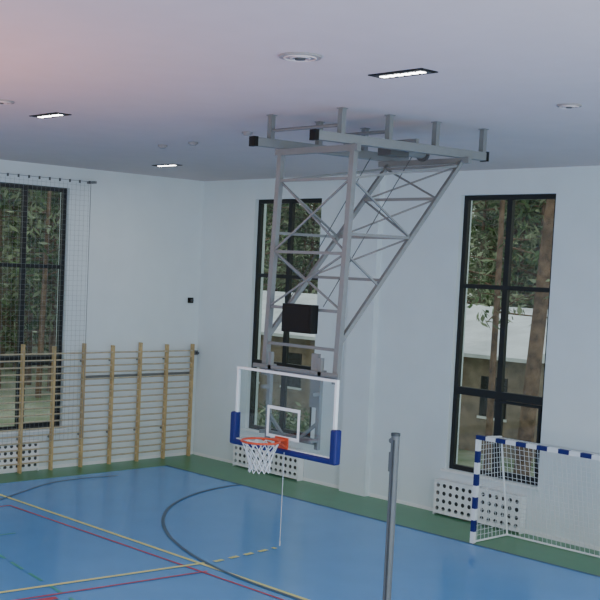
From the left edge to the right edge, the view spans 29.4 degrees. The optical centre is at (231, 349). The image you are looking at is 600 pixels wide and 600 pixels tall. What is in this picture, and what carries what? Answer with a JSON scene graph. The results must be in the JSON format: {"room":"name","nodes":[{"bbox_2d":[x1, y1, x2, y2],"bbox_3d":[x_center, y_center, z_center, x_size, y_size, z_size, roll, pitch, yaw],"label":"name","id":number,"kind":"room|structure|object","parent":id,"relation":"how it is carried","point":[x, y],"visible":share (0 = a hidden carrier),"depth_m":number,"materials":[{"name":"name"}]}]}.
{"room":"sports hall","nodes":[
{"label":"sports hall","id":0,"kind":"room"},
{"bbox_2d":[0,159,203,469],"bbox_3d":[-12.202,-0.574,20.612,30.000,7.306,0.400,-1,6,-42],"label":"wall","id":1,"kind":"structure","parent":0,"point":[144,241],"depth_m":28.79,"materials":[{"name":"paint"}]},
{"bbox_2d":[0,182,66,434],"bbox_3d":[-4.905,-0.940,26.913,2.410,5.860,0.320,-1,6,-42],"label":"window","id":2,"kind":"structure","parent":1,"relation":"in","point":[24,199],"depth_m":27.15,"materials":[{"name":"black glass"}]},
{"bbox_2d":[0,173,96,444],"bbox_3d":[-7.201,-0.869,24.538,9.960,6.252,0.343,-1,6,-42],"label":"net","id":3,"kind":"object","parent":1,"relation":"attached to","point":[88,182],"visible":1,"depth_m":26.88,"materials":[{"name":"grey fabric"}]},
{"bbox_2d":[0,451,192,473],"bbox_3d":[-12.228,3.044,20.717,29.980,0.080,0.015,-1,6,-42],"label":"baseboard","id":4,"kind":"structure","parent":1,"relation":"attached to","point":[191,452],"depth_m":28.68,"materials":[{"name":"white paint"}]},
{"bbox_2d":[85,372,188,377],"bbox_3d":[-2.369,0.655,29.227,3.500,0.057,0.080,-1,6,-42],"label":"wall rail","id":5,"kind":"object","parent":1,"relation":"attached to","point":[169,373],"visible":0.98,"depth_m":29.07,"materials":[{"name":"grey metal"}]},
{"bbox_2d":[0,0,599,180],"bbox_3d":[-3.600,-3.249,10.905,30.800,0.200,25.800,-1,6,-42],"label":"ceiling","id":6,"kind":"structure","parent":0,"point":[133,77],"depth_m":13.25,"materials":[{"name":"paint"}]},
{"bbox_2d":[0,99,13,104],"bbox_3d":[-3.286,-3.506,16.194,0.400,0.039,0.400,-1,6,-42],"label":"ceiling vent","id":7,"kind":"object","parent":6,"relation":"attached to","point":[2,102],"depth_m":16.13,"materials":[{"name":"white plastic"}]},
{"bbox_2d":[30,112,71,118],"bbox_3d":[-2.790,-3.594,17.544,0.280,0.019,0.760,-1,6,-42],"label":"ceiling light","id":8,"kind":"object","parent":6,"relation":"attached to","point":[48,115],"depth_m":17.46,"materials":[{"name":"white plastic"}]},
{"bbox_2d":[152,164,181,166],"bbox_3d":[-1.450,-4.136,25.657,0.280,0.019,0.760,-1,6,-42],"label":"ceiling light","id":9,"kind":"object","parent":6,"relation":"attached to","point":[163,165],"depth_m":25.52,"materials":[{"name":"white plastic"}]},
{"bbox_2d":[188,141,197,145],"bbox_3d":[-0.693,-3.705,20.553,0.180,0.059,0.180,-1,6,-42],"label":"smoke detector","id":10,"kind":"object","parent":6,"relation":"attached to","point":[191,143],"visible":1,"depth_m":20.50,"materials":[{"name":"white plastic"}]},
{"bbox_2d":[242,131,252,135],"bbox_3d":[0.259,-3.523,18.651,0.180,0.059,0.180,-1,6,-42],"label":"smoke detector","id":11,"kind":"object","parent":6,"relation":"attached to","point":[245,133],"visible":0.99,"depth_m":18.59,"materials":[{"name":"white plastic"}]},
{"bbox_2d":[279,52,321,61],"bbox_3d":[0.709,-3.005,11.759,0.440,0.039,0.440,-1,6,-42],"label":"ceiling vent","id":12,"kind":"object","parent":6,"relation":"attached to","point":[289,56],"depth_m":11.69,"materials":[{"name":"white plastic"}]},
{"bbox_2d":[230,107,488,545],"bbox_3d":[1.655,-0.307,16.729,3.719,6.065,2.145,-1,6,-42],"label":"basketball hoop","id":13,"kind":"object","parent":6,"relation":"hanging from","point":[392,154],"visible":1,"depth_m":16.17,"materials":[{"name":"grey metal"}]},
{"bbox_2d":[281,303,318,333],"bbox_3d":[0.990,-0.434,16.058,0.227,0.400,0.580,-1,6,-42],"label":"shot clock","id":14,"kind":"object","parent":13,"relation":"on","point":[297,318],"depth_m":15.93,"materials":[{"name":"black plastic"}]},
{"bbox_2d":[368,68,437,78],"bbox_3d":[1.878,-3.019,12.507,0.280,0.019,0.760,-1,6,-42],"label":"ceiling light","id":15,"kind":"object","parent":6,"relation":"attached to","point":[419,71],"depth_m":12.46,"materials":[{"name":"white plastic"}]},
{"bbox_2d":[557,103,581,108],"bbox_3d":[4.230,-3.037,14.273,0.300,0.039,0.300,-1,6,-42],"label":"ceiling vent","id":16,"kind":"object","parent":6,"relation":"attached to","point":[565,105],"depth_m":14.21,"materials":[{"name":"white plastic"}]},
{"bbox_2d":[0,454,599,599],"bbox_3d":[-3.925,4.227,11.458,30.800,0.204,25.800,-1,6,-42],"label":"floor","id":17,"kind":"structure","parent":0,"point":[323,553],"depth_m":21.16,"materials":[{"name":"blue plastic"}]},
{"bbox_2d":[0,354,22,466],"bbox_3d":[-5.326,1.443,26.582,0.863,2.996,0.207,-1,6,-42],"label":"wall bars","id":18,"kind":"object","parent":17,"relation":"on","point":[0,354],"visible":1,"depth_m":26.65,"materials":[{"name":"brown wood"}]},
{"bbox_2d":[0,439,39,471],"bbox_3d":[-5.393,2.554,26.714,2.020,0.756,0.079,-1,6,-42],"label":"radiator cover","id":19,"kind":"object","parent":17,"relation":"on","point":[32,445],"visible":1,"depth_m":27.00,"materials":[{"name":"white metal"}]},
{"bbox_2d":[16,344,53,473],"bbox_3d":[-4.681,1.398,27.154,0.863,3.056,0.207,-1,6,-42],"label":"wall bars","id":20,"kind":"object","parent":17,"relation":"on","point":[22,364],"visible":1,"depth_m":26.95,"materials":[{"name":"brown wood"}]},
{"bbox_2d":[47,346,83,469],"bbox_3d":[-4.038,1.414,27.731,0.863,2.996,0.207,-1,6,-42],"label":"wall bars","id":21,"kind":"object","parent":17,"relation":"on","point":[53,370],"visible":1,"depth_m":27.52,"materials":[{"name":"brown wood"}]},
{"bbox_2d":[77,343,112,466],"bbox_3d":[-3.393,1.369,28.303,0.863,3.056,0.207,-1,6,-42],"label":"wall bars","id":22,"kind":"object","parent":17,"relation":"on","point":[80,455],"visible":1,"depth_m":28.12,"materials":[{"name":"brown wood"}]},
{"bbox_2d":[106,345,140,463],"bbox_3d":[-2.751,1.385,28.880,0.863,2.996,0.207,-1,6,-42],"label":"wall bars","id":23,"kind":"object","parent":17,"relation":"on","point":[112,361],"visible":1,"depth_m":28.67,"materials":[{"name":"brown wood"}]},
{"bbox_2d":[133,342,166,460],"bbox_3d":[-2.105,1.340,29.452,0.863,3.056,0.207,-1,6,-42],"label":"wall bars","id":24,"kind":"object","parent":17,"relation":"on","point":[140,347],"visible":1,"depth_m":29.24,"materials":[{"name":"brown wood"}]},
{"bbox_2d":[160,344,194,458],"bbox_3d":[-1.441,1.355,30.049,0.923,2.996,0.207,-1,6,-42],"label":"wall bars","id":25,"kind":"object","parent":17,"relation":"on","point":[192,348],"visible":1,"depth_m":30.00,"materials":[{"name":"brown wood"}]},
{"bbox_2d":[233,436,303,480],"bbox_3d":[0.892,2.704,28.383,0.194,0.756,2.350,-1,6,-42],"label":"radiator cover","id":26,"kind":"object","parent":17,"relation":"on","point":[293,466],"visible":0.55,"depth_m":28.03,"materials":[{"name":"white metal"}]},
{"bbox_2d":[0,465,599,599],"bbox_3d":[0.254,4.076,14.507,16.309,0.006,24.000,-1,6,-42],"label":"court lines","id":27,"kind":"object","parent":17,"relation":"on","point":[4,496],"visible":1,"depth_m":19.81,"materials":[{"name":"paint"}]},
{"bbox_2d":[382,432,400,599],"bbox_3d":[2.449,2.609,17.478,0.200,2.667,0.200,-1,6,-42],"label":"post","id":28,"kind":"object","parent":17,"relation":"on","point":[393,460],"visible":1,"depth_m":17.42,"materials":[{"name":"grey metal"}]},
{"bbox_2d":[433,478,526,533],"bbox_3d":[5.123,3.237,23.655,0.194,0.756,2.185,-1,6,-42],"label":"radiator cover","id":29,"kind":"object","parent":17,"relation":"on","point":[457,497],"visible":0.8,"depth_m":23.65,"materials":[{"name":"white metal"}]},
{"bbox_2d":[470,435,599,557],"bbox_3d":[6.097,2.795,21.033,1.190,2.086,3.120,-1,6,-42],"label":"goal","id":30,"kind":"object","parent":17,"relation":"on","point":[497,439],"visible":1,"depth_m":21.74,"materials":[{"name":"white fabric"}]},
{"bbox_2d":[193,165,599,546],"bbox_3d":[7.577,0.234,21.300,0.400,7.306,25.800,-1,6,-42],"label":"wall","id":31,"kind":"structure","parent":0,"point":[419,299],"depth_m":24.86,"materials":[{"name":"paint"}]},
{"bbox_2d":[241,198,321,437],"bbox_3d":[1.295,-0.759,28.104,0.320,5.860,2.440,-1,6,-42],"label":"window","id":32,"kind":"structure","parent":31,"relation":"in","point":[292,202],"depth_m":28.33,"materials":[{"name":"glass"},{"name":"black metal"}]},
{"bbox_2d":[339,173,384,495],"bbox_3d":[2.975,-0.314,26.022,0.160,7.306,0.780,-1,6,-42],"label":"pillar","id":33,"kind":"structure","parent":31,"relation":"attached to","point":[361,343],"depth_m":25.95,"materials":[{"name":"paint"}]},
{"bbox_2d":[193,451,599,550],"bbox_3d":[7.265,3.838,21.428,0.015,0.080,25.000,-1,6,-42],"label":"baseboard","id":34,"kind":"structure","parent":31,"relation":"attached to","point":[194,453],"depth_m":25.19,"materials":[{"name":"white paint"}]},
{"bbox_2d":[440,194,555,489],"bbox_3d":[5.514,-0.227,23.389,0.320,5.860,2.400,-1,6,-42],"label":"window","id":35,"kind":"structure","parent":31,"relation":"in","point":[499,394],"depth_m":23.48,"materials":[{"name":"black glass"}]},
{"label":"outside","id":36,"kind":"structure","parent":0,"visible":0},
{"bbox_2d":[0,324,534,476],"bbox_3d":[3.475,2.489,48.185,210.000,0.300,220.000,-1,6,-42],"label":"ground","id":37,"kind":"structure","parent":36,"point":[465,457],"depth_m":43.80,"materials":[{"name":"green plant"}]},
{"bbox_2d":[0,187,60,397],"bbox_3d":[-14.628,-8.049,62.236,21.155,17.192,44.672,1,4,-19],"label":"trees","id":38,"kind":"object","parent":37,"relation":"on","point":[35,294],"visible":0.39,"depth_m":48.16,"materials":[{"name":"green plant"}]},
{"bbox_2d":[257,390,309,431],"bbox_3d":[1.875,2.471,34.474,4.160,1.918,9.930,-1,6,-42],"label":"shrubs","id":39,"kind":"object","parent":37,"relation":"on","point":[289,423],"visible":0.03,"depth_m":35.37,"materials":[{"name":"green plant"}]},
{"bbox_2d":[263,214,306,288],"bbox_3d":[0.408,-4.518,40.345,4.765,14.560,4.973,2,4,-7],"label":"pine tree","id":40,"kind":"object","parent":37,"relation":"on","point":[269,227],"visible":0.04,"depth_m":40.99,"materials":[{"name":"green plant"}]},
{"bbox_2d":[257,291,547,458],"bbox_3d":[4.974,0.362,44.573,6.500,4.600,19.800,-1,6,-42],"label":"neighboring building","id":41,"kind":"structure","parent":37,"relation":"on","point":[477,342],"depth_m":37.72,"materials":[{"name":"white paint"}]},
{"bbox_2d":[263,199,546,307],"bbox_3d":[13.927,-7.795,70.957,39.793,18.076,71.590,-1,6,-42],"label":"trees","id":42,"kind":"object","parent":37,"relation":"on","point":[533,215],"visible":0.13,"depth_m":54.33,"materials":[{"name":"green plant"}]},
{"bbox_2d":[466,200,514,311],"bbox_3d":[6.169,-3.565,34.776,4.694,13.976,4.360,-1,6,-42],"label":"pine tree","id":43,"kind":"object","parent":37,"relation":"on","point":[492,204],"visible":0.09,"depth_m":34.30,"materials":[{"name":"green plant"}]},
{"bbox_2d":[467,200,549,469],"bbox_3d":[7.889,-3.733,33.676,4.861,14.619,4.057,4,5,21],"label":"pine tree","id":44,"kind":"object","parent":37,"relation":"on","point":[496,311],"visible":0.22,"depth_m":33.65,"materials":[{"name":"green plant"}]},
{"bbox_2d":[513,199,554,475],"bbox_3d":[9.267,-4.038,31.707,4.187,15.658,3.946,-1,6,-42],"label":"pine tree","id":45,"kind":"object","parent":37,"relation":"on","point":[526,430],"visible":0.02,"depth_m":31.80,"materials":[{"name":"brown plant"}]}
]}

